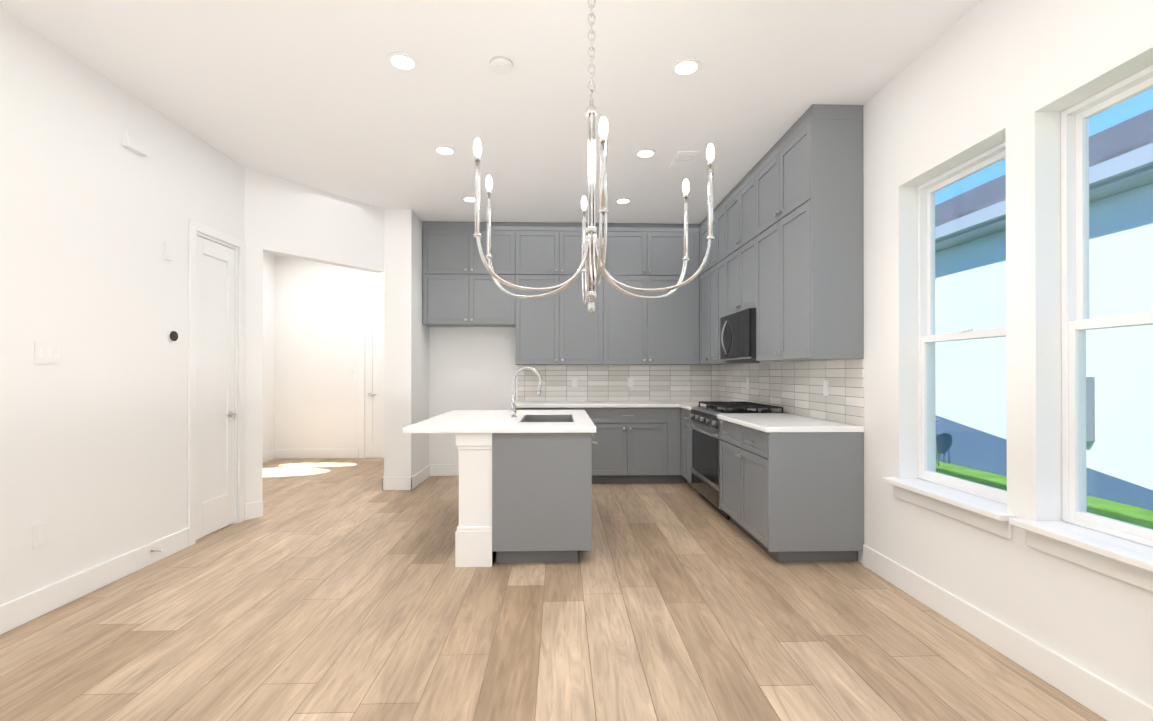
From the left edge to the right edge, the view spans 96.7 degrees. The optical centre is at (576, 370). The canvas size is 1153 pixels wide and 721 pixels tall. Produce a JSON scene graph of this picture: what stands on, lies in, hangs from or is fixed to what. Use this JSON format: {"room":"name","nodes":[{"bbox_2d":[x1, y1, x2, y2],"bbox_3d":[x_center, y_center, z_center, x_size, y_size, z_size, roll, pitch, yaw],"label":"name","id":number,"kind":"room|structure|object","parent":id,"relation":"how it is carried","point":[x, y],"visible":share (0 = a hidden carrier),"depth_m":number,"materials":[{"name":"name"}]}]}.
{"room":"kitchen","nodes":[
{"label":"kitchen","id":0,"kind":"room"},
{"bbox_2d":[0,0,981,223],"bbox_3d":[-1.220,-1.827,2.568,6.780,0.120,10.900,0,0,-2],"label":"ceiling","id":1,"kind":"structure","parent":0,"point":[323,95],"depth_m":3.13,"materials":[{"name":"white paint"}]},
{"bbox_2d":[387,52,417,70],"bbox_3d":[-0.992,-1.761,2.925,0.170,0.008,0.170,0,0,-2],"label":"recessed light","id":2,"kind":"object","parent":1,"relation":"in","point":[401,61],"visible":1,"depth_m":2.91,"materials":[{"name":"white plastic"}]},
{"bbox_2d":[434,146,455,155],"bbox_3d":[-1.050,-1.756,4.094,0.170,0.008,0.170,0,0,-2],"label":"recessed light","id":3,"kind":"object","parent":1,"relation":"in","point":[445,150],"visible":1,"depth_m":4.08,"materials":[{"name":"white plastic"}]},
{"bbox_2d":[462,196,474,201],"bbox_3d":[-1.087,-1.751,5.243,0.170,0.008,0.170,0,0,-2],"label":"recessed light","id":4,"kind":"object","parent":1,"relation":"in","point":[468,199],"visible":0.83,"depth_m":5.23,"materials":[{"name":"white plastic"}]},
{"bbox_2d":[490,56,512,74],"bbox_3d":[-0.432,-1.746,2.943,0.130,0.037,0.130,0,0,-2],"label":"smoke detector","id":5,"kind":"object","parent":1,"relation":"attached to","point":[499,65],"visible":1,"depth_m":2.91,"materials":[{"name":"white plastic"}]},
{"bbox_2d":[473,0,714,313],"bbox_3d":[0.064,-1.003,2.156,0.938,1.527,1.012,0,0,-2],"label":"chandelier","id":6,"kind":"object","parent":1,"relation":"hanging from","point":[592,243],"visible":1,"depth_m":2.14,"materials":[{"name":"silver metal"}]},
{"bbox_2d":[615,198,630,203],"bbox_3d":[0.483,-1.751,5.294,0.170,0.008,0.170,0,0,-2],"label":"recessed light","id":7,"kind":"object","parent":1,"relation":"in","point":[623,200],"visible":1,"depth_m":5.27,"materials":[{"name":"white plastic"}]},
{"bbox_2d":[635,149,655,157],"bbox_3d":[0.560,-1.756,4.146,0.170,0.008,0.170,0,0,-2],"label":"recessed light","id":8,"kind":"object","parent":1,"relation":"in","point":[644,153],"visible":1,"depth_m":4.13,"materials":[{"name":"white plastic"}]},
{"bbox_2d":[669,151,699,168],"bbox_3d":[0.896,-1.751,4.267,0.180,0.015,0.320,0,0,-2],"label":"ceiling vent","id":9,"kind":"object","parent":1,"relation":"in","point":[684,159],"visible":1,"depth_m":4.24,"materials":[{"name":"white metal"}]},
{"bbox_2d":[671,58,700,75],"bbox_3d":[0.637,-1.760,2.978,0.170,0.008,0.170,0,0,-2],"label":"recessed light","id":10,"kind":"object","parent":1,"relation":"in","point":[687,67],"visible":1,"depth_m":2.97,"materials":[{"name":"white plastic"}]},
{"bbox_2d":[0,458,1106,720],"bbox_3d":[-1.220,1.343,2.555,6.780,0.120,10.900,0,0,-2],"label":"floor","id":11,"kind":"structure","parent":0,"point":[334,590],"depth_m":2.50,"materials":[{"name":"brown wood"}]},
{"bbox_2d":[455,420,597,566],"bbox_3d":[-0.348,0.851,4.121,0.938,0.878,1.510,0,0,-2],"label":"kitchen island","id":12,"kind":"object","parent":11,"relation":"on","point":[525,492],"depth_m":3.37,"materials":[{"name":"painted wood"},{"name":"quartz"},{"name":"stainless steel"}]},
{"bbox_2d":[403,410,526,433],"bbox_3d":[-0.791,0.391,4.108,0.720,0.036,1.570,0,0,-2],"label":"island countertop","id":13,"kind":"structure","parent":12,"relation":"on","point":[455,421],"depth_m":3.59,"materials":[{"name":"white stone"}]},
{"bbox_2d":[515,410,594,433],"bbox_3d":[-0.163,0.392,4.128,0.535,0.036,1.570,0,0,-2],"label":"island countertop","id":14,"kind":"structure","parent":12,"relation":"on","point":[582,424],"depth_m":3.45,"materials":[{"name":"white stone"}]},
{"bbox_2d":[510,366,541,417],"bbox_3d":[-0.395,0.169,4.023,0.250,0.407,0.083,0,0,-2],"label":"faucet","id":15,"kind":"object","parent":14,"relation":"on","point":[513,399],"visible":1,"depth_m":4.03,"materials":[{"name":"silver metal"}]},
{"bbox_2d":[520,415,573,421],"bbox_3d":[-0.228,0.483,4.041,0.397,0.213,0.697,0,0,-2],"label":"sink","id":16,"kind":"object","parent":14,"relation":"in","point":[547,418],"visible":0.1,"depth_m":4.38,"materials":[{"name":"silver metal"}]},
{"bbox_2d":[511,408,590,418],"bbox_3d":[-0.293,0.859,6.082,0.901,0.880,0.608,0,0,-2],"label":"base cabinet","id":17,"kind":"object","parent":11,"relation":"on","point":[588,410],"depth_m":5.78,"materials":[{"name":"grey wood"}]},
{"bbox_2d":[591,407,670,483],"bbox_3d":[0.535,0.859,6.109,0.987,0.880,0.608,0,0,-2],"label":"base cabinet","id":18,"kind":"object","parent":11,"relation":"on","point":[634,444],"depth_m":5.82,"materials":[{"name":"grey wood"}]},
{"bbox_2d":[511,401,721,407],"bbox_3d":[0.533,0.400,6.097,2.563,0.037,0.637,0,0,-2],"label":"countertop","id":19,"kind":"structure","parent":18,"relation":"on","point":[519,404],"depth_m":5.80,"materials":[{"name":"stone"}]},
{"bbox_2d":[671,407,678,482],"bbox_3d":[1.072,0.859,6.126,0.203,0.880,0.608,0,0,-2],"label":"base cabinet","id":20,"kind":"object","parent":11,"relation":"on","point":[674,410],"depth_m":5.82,"materials":[{"name":"grey wood"}]},
{"bbox_2d":[679,407,682,482],"bbox_3d":[1.508,0.857,5.718,0.638,0.880,0.233,0,0,-2],"label":"base cabinet","id":21,"kind":"object","parent":11,"relation":"on","point":[680,409],"depth_m":5.82,"materials":[{"name":"grey wood"}]},
{"bbox_2d":[678,403,708,409],"bbox_3d":[1.500,0.398,5.581,0.663,0.037,0.442,0,0,-2],"label":"countertop","id":22,"kind":"structure","parent":21,"relation":"on","point":[687,406],"depth_m":5.71,"materials":[{"name":"stone"}]},
{"bbox_2d":[683,409,698,492],"bbox_3d":[1.515,0.856,5.509,0.638,0.880,0.299,0,0,-2],"label":"base cabinet","id":23,"kind":"object","parent":11,"relation":"on","point":[687,432],"depth_m":5.55,"materials":[{"name":"grey wood"}]},
{"bbox_2d":[687,401,788,519],"bbox_3d":[1.490,0.806,4.885,0.671,0.974,0.936,0,0,-2],"label":"range","id":24,"kind":"object","parent":11,"relation":"on","point":[705,427],"visible":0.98,"depth_m":4.75,"materials":[{"name":"silver metal"}]},
{"bbox_2d":[720,420,863,561],"bbox_3d":[1.567,0.850,3.896,0.638,0.880,1.037,0,0,-2],"label":"base cabinet","id":25,"kind":"object","parent":11,"relation":"on","point":[791,496],"depth_m":3.38,"materials":[{"name":"grey wood"}]},
{"bbox_2d":[717,414,863,432],"bbox_3d":[1.555,0.391,3.895,0.663,0.037,1.044,0,0,-2],"label":"countertop","id":26,"kind":"structure","parent":25,"relation":"on","point":[768,423],"depth_m":3.59,"materials":[{"name":"stone"}]},
{"bbox_2d":[0,0,1152,706],"bbox_3d":[-1.141,-0.241,2.589,6.580,3.050,10.850,0,0,-2],"label":"wall","id":27,"kind":"structure","parent":0,"point":[94,214],"depth_m":2.98,"materials":[{"name":"white paint"}]},
{"bbox_2d":[32,522,46,548],"bbox_3d":[-2.811,0.864,2.686,0.008,0.120,0.070,0,0,-2],"label":"electrical outlet","id":28,"kind":"object","parent":27,"relation":"attached to","point":[39,537],"visible":1,"depth_m":2.68,"materials":[{"name":"white plastic"}]},
{"bbox_2d":[34,341,61,363],"bbox_3d":[-2.812,-0.096,2.729,0.009,0.120,0.140,0,0,-2],"label":"switch plate","id":29,"kind":"object","parent":27,"relation":"attached to","point":[47,352],"visible":1,"depth_m":2.72,"materials":[{"name":"white plastic"}]},
{"bbox_2d":[0,528,188,634],"bbox_3d":[-2.737,1.205,0.503,0.016,0.140,6.496,0,0,-2],"label":"baseboard","id":30,"kind":"structure","parent":27,"relation":"attached to","point":[19,611],"depth_m":2.92,"materials":[{"name":"white"}]},
{"bbox_2d":[151,549,164,551],"bbox_3d":[-2.783,1.197,3.405,0.078,0.021,0.022,0,0,-2],"label":"door stop","id":31,"kind":"object","parent":30,"relation":"attached to","point":[162,550],"visible":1,"depth_m":3.40,"materials":[{"name":"silver metal"}]},
{"bbox_2d":[122,129,148,155],"bbox_3d":[-2.816,-1.454,3.275,0.035,0.100,0.160,0,0,-2],"label":"box","id":32,"kind":"object","parent":27,"relation":"attached to","point":[134,142],"visible":1,"depth_m":3.25,"materials":[{"name":"white plastic"}]},
{"bbox_2d":[162,243,172,260],"bbox_3d":[-2.833,-0.822,3.552,0.020,0.110,0.070,0,0,-2],"label":"light switch","id":33,"kind":"object","parent":27,"relation":"attached to","point":[167,253],"visible":0.93,"depth_m":3.54,"materials":[{"name":"white plastic"}]},
{"bbox_2d":[167,330,177,341],"bbox_3d":[-2.834,-0.242,3.600,0.020,0.086,0.086,0,0,-2],"label":"thermostat","id":34,"kind":"object","parent":27,"relation":"attached to","point":[172,335],"visible":0.96,"depth_m":3.58,"materials":[{"name":"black plastic"}]},
{"bbox_2d":[187,219,244,545],"bbox_3d":[-2.899,0.090,4.080,0.159,2.400,0.653,0,0,-2],"label":"closet door","id":35,"kind":"structure","parent":27,"relation":"in","point":[216,336],"depth_m":4.08,"materials":[{"name":"white wood"}]},
{"bbox_2d":[263,449,275,461],"bbox_3d":[-4.417,1.228,6.049,0.016,0.140,3.110,0,0,-2],"label":"baseboard","id":36,"kind":"structure","parent":27,"relation":"attached to","point":[268,455],"depth_m":7.43,"materials":[{"name":"white wood"}]},
{"bbox_2d":[276,449,358,458],"bbox_3d":[-3.845,1.235,7.615,1.200,0.140,0.016,0,0,-2],"label":"baseboard","id":37,"kind":"structure","parent":27,"relation":"attached to","point":[280,453],"depth_m":7.61,"materials":[{"name":"white wood"}]},
{"bbox_2d":[359,296,383,457],"bbox_3d":[-2.785,0.097,7.634,0.910,2.415,0.054,0,0,-2],"label":"hall door","id":38,"kind":"structure","parent":27,"relation":"in","point":[371,376],"depth_m":7.64,"materials":[{"name":"white wood"}]},
{"bbox_2d":[382,477,403,489],"bbox_3d":[-2.129,1.230,6.610,0.016,0.140,2.136,0,0,-2],"label":"baseboard","id":39,"kind":"structure","parent":27,"relation":"attached to","point":[387,482],"depth_m":5.55,"materials":[{"name":"white wood"}]},
{"bbox_2d":[408,465,431,489],"bbox_3d":[-1.802,1.228,5.935,0.016,0.140,0.766,0,0,-2],"label":"baseboard","id":40,"kind":"structure","parent":27,"relation":"attached to","point":[413,481],"depth_m":5.84,"materials":[{"name":"white wood"}]},
{"bbox_2d":[429,464,458,475],"bbox_3d":[-1.281,1.229,6.347,1.085,0.140,0.016,0,0,-2],"label":"baseboard","id":41,"kind":"structure","parent":27,"relation":"attached to","point":[437,469],"depth_m":6.33,"materials":[{"name":"white wood"}]},
{"bbox_2d":[422,221,473,326],"bbox_3d":[-1.512,-1.145,6.182,0.602,1.208,0.348,0,0,-2],"label":"upper cabinet","id":42,"kind":"object","parent":27,"relation":"attached to","point":[448,247],"depth_m":6.01,"materials":[{"name":"grey wood"}]},
{"bbox_2d":[474,222,513,326],"bbox_3d":[-1.025,-1.145,6.197,0.597,1.208,0.348,0,0,-2],"label":"upper cabinet","id":43,"kind":"object","parent":27,"relation":"attached to","point":[493,307],"depth_m":6.03,"materials":[{"name":"grey wood"}]},
{"bbox_2d":[514,222,565,364],"bbox_3d":[-0.439,-0.910,6.215,0.576,1.678,0.348,0,0,-2],"label":"upper cabinet","id":44,"kind":"object","parent":27,"relation":"attached to","point":[539,247],"depth_m":6.05,"materials":[{"name":"grey wood"}]},
{"bbox_2d":[566,223,609,364],"bbox_3d":[0.052,-0.910,6.231,0.633,1.678,0.348,0,0,-2],"label":"upper cabinet","id":45,"kind":"object","parent":27,"relation":"attached to","point":[587,334],"depth_m":6.06,"materials":[{"name":"grey wood"}]},
{"bbox_2d":[518,365,717,400],"bbox_3d":[0.527,0.159,6.412,2.520,0.446,0.009,0,0,-2],"label":"backsplash","id":46,"kind":"structure","parent":27,"relation":"attached to","point":[594,382],"depth_m":6.41,"materials":[{"name":"tile"}]},
{"bbox_2d":[572,377,576,386],"bbox_3d":[-0.023,0.142,6.387,0.070,0.115,0.004,0,0,-2],"label":"outlet","id":47,"kind":"object","parent":46,"relation":"attached to","point":[574,379],"depth_m":6.39,"materials":[{"name":"white plastic"}]},
{"bbox_2d":[628,377,632,386],"bbox_3d":[0.677,0.142,6.410,0.070,0.115,0.004,0,0,-2],"label":"outlet","id":48,"kind":"object","parent":46,"relation":"attached to","point":[630,384],"depth_m":6.41,"materials":[{"name":"white plastic"}]},
{"bbox_2d":[606,223,649,364],"bbox_3d":[0.572,-0.910,6.248,0.633,1.678,0.348,0,0,-2],"label":"upper cabinet","id":49,"kind":"object","parent":27,"relation":"attached to","point":[625,238],"depth_m":6.08,"materials":[{"name":"grey wood"}]},
{"bbox_2d":[642,223,693,364],"bbox_3d":[1.130,-0.910,6.237,0.707,1.678,0.405,0,0,-2],"label":"upper cabinet","id":50,"kind":"object","parent":27,"relation":"attached to","point":[668,321],"depth_m":6.10,"materials":[{"name":"grey wood"}]},
{"bbox_2d":[694,216,709,363],"bbox_3d":[1.618,-0.912,5.910,0.407,1.678,0.435,0,0,-2],"label":"upper cabinet","id":51,"kind":"object","parent":27,"relation":"attached to","point":[701,281],"depth_m":6.04,"materials":[{"name":"grey wood"}]},
{"bbox_2d":[710,209,713,363],"bbox_3d":[1.658,-0.913,5.601,0.348,1.678,0.410,0,0,-2],"label":"upper cabinet","id":52,"kind":"object","parent":27,"relation":"attached to","point":[712,242],"depth_m":5.61,"materials":[{"name":"grey wood"}]},
{"bbox_2d":[722,188,733,316],"bbox_3d":[1.679,-1.144,4.930,0.348,1.222,0.453,0,0,-2],"label":"upper cabinet","id":53,"kind":"object","parent":27,"relation":"attached to","point":[728,202],"depth_m":5.08,"materials":[{"name":"grey wood"}]},
{"bbox_2d":[714,201,753,363],"bbox_3d":[1.666,-0.914,5.333,0.348,1.678,0.354,0,0,-2],"label":"upper cabinet","id":54,"kind":"object","parent":27,"relation":"attached to","point":[718,209],"depth_m":5.40,"materials":[{"name":"grey wood"}]},
{"bbox_2d":[734,167,753,312],"bbox_3d":[1.690,-1.145,4.590,0.348,1.222,0.454,0,0,-2],"label":"upper cabinet","id":55,"kind":"object","parent":27,"relation":"attached to","point":[744,190],"depth_m":4.64,"materials":[{"name":"grey wood"}]},
{"bbox_2d":[720,308,755,360],"bbox_3d":[1.623,-0.316,4.754,0.451,0.427,0.782,0,0,-2],"label":"microwave","id":56,"kind":"object","parent":55,"relation":"attached to","point":[737,336],"visible":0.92,"depth_m":4.62,"materials":[{"name":"grey plastic"}]},
{"bbox_2d":[754,146,773,362],"bbox_3d":[1.706,-0.919,4.096,0.348,1.678,0.532,0,0,-2],"label":"upper cabinet","id":57,"kind":"object","parent":27,"relation":"attached to","point":[764,169],"depth_m":4.19,"materials":[{"name":"grey wood"}]},
{"bbox_2d":[718,359,863,425],"bbox_3d":[1.850,0.152,4.924,0.010,0.446,3.069,0,0,-2],"label":"backsplash","id":58,"kind":"structure","parent":27,"relation":"attached to","point":[796,388],"depth_m":4.22,"materials":[{"name":"tile"}]},
{"bbox_2d":[823,380,827,395],"bbox_3d":[1.877,0.131,3.860,0.004,0.115,0.070,0,0,-2],"label":"outlet","id":59,"kind":"object","parent":58,"relation":"attached to","point":[825,382],"depth_m":3.86,"materials":[{"name":"white plastic"}]},
{"bbox_2d":[774,104,863,360],"bbox_3d":[1.720,-0.921,3.666,0.348,1.678,0.554,0,0,-2],"label":"upper cabinet","id":60,"kind":"object","parent":27,"relation":"attached to","point":[785,258],"depth_m":3.39,"materials":[{"name":"grey wood"}]},
{"bbox_2d":[882,477,1007,535],"bbox_3d":[1.945,0.695,2.675,0.185,0.114,0.830,0,0,-2],"label":"window sill","id":61,"kind":"structure","parent":27,"relation":"attached to","point":[982,513],"depth_m":2.61,"materials":[{"name":"white wood"}]},
{"bbox_2d":[917,141,1006,503],"bbox_3d":[2.074,-0.228,2.682,0.087,1.732,0.726,0,0,-2],"label":"window","id":62,"kind":"structure","parent":27,"relation":"in","point":[928,337],"depth_m":2.98,"materials":[{"name":"white plastic"}]},
{"bbox_2d":[863,545,1152,720],"bbox_3d":[1.993,1.204,0.395,0.016,0.140,5.975,0,0,-2],"label":"baseboard","id":63,"kind":"structure","parent":27,"relation":"attached to","point":[1090,691],"depth_m":2.22,"materials":[{"name":"white"}]},
{"bbox_2d":[1002,513,1152,591],"bbox_3d":[1.973,0.691,1.801,0.185,0.114,0.830,0,0,-2],"label":"window sill","id":64,"kind":"structure","parent":27,"relation":"attached to","point":[1129,562],"depth_m":1.93,"materials":[{"name":"white"}]},
{"bbox_2d":[1061,65,1152,546],"bbox_3d":[2.102,-0.232,1.810,0.087,1.732,0.726,0,0,-2],"label":"window","id":65,"kind":"structure","parent":27,"relation":"in","point":[1076,321],"depth_m":2.12,"materials":[{"name":"white plastic"}]},
{"label":"outside","id":66,"kind":"structure","parent":0,"visible":0},
{"bbox_2d":[936,461,1152,528],"bbox_3d":[20.647,1.680,17.115,37.890,0.130,57.000,0,0,-2],"label":"ground","id":67,"kind":"structure","parent":66,"point":[942,468],"depth_m":6.09,"materials":[{"name":"green plant"}]},
{"bbox_2d":[936,419,938,465],"bbox_3d":[5.857,1.197,8.636,0.420,0.765,0.420,0,0,-2],"label":"table","id":68,"kind":"object","parent":67,"relation":"on","point":[936,449],"depth_m":8.50,"materials":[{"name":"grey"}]},
{"bbox_2d":[935,108,1152,509],"bbox_3d":[11.184,-1.764,9.321,10.810,6.689,34.800,0,0,-2],"label":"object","id":69,"kind":"structure","parent":67,"relation":"on","point":[1092,355],"depth_m":6.39,"materials":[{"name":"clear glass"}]}
]}

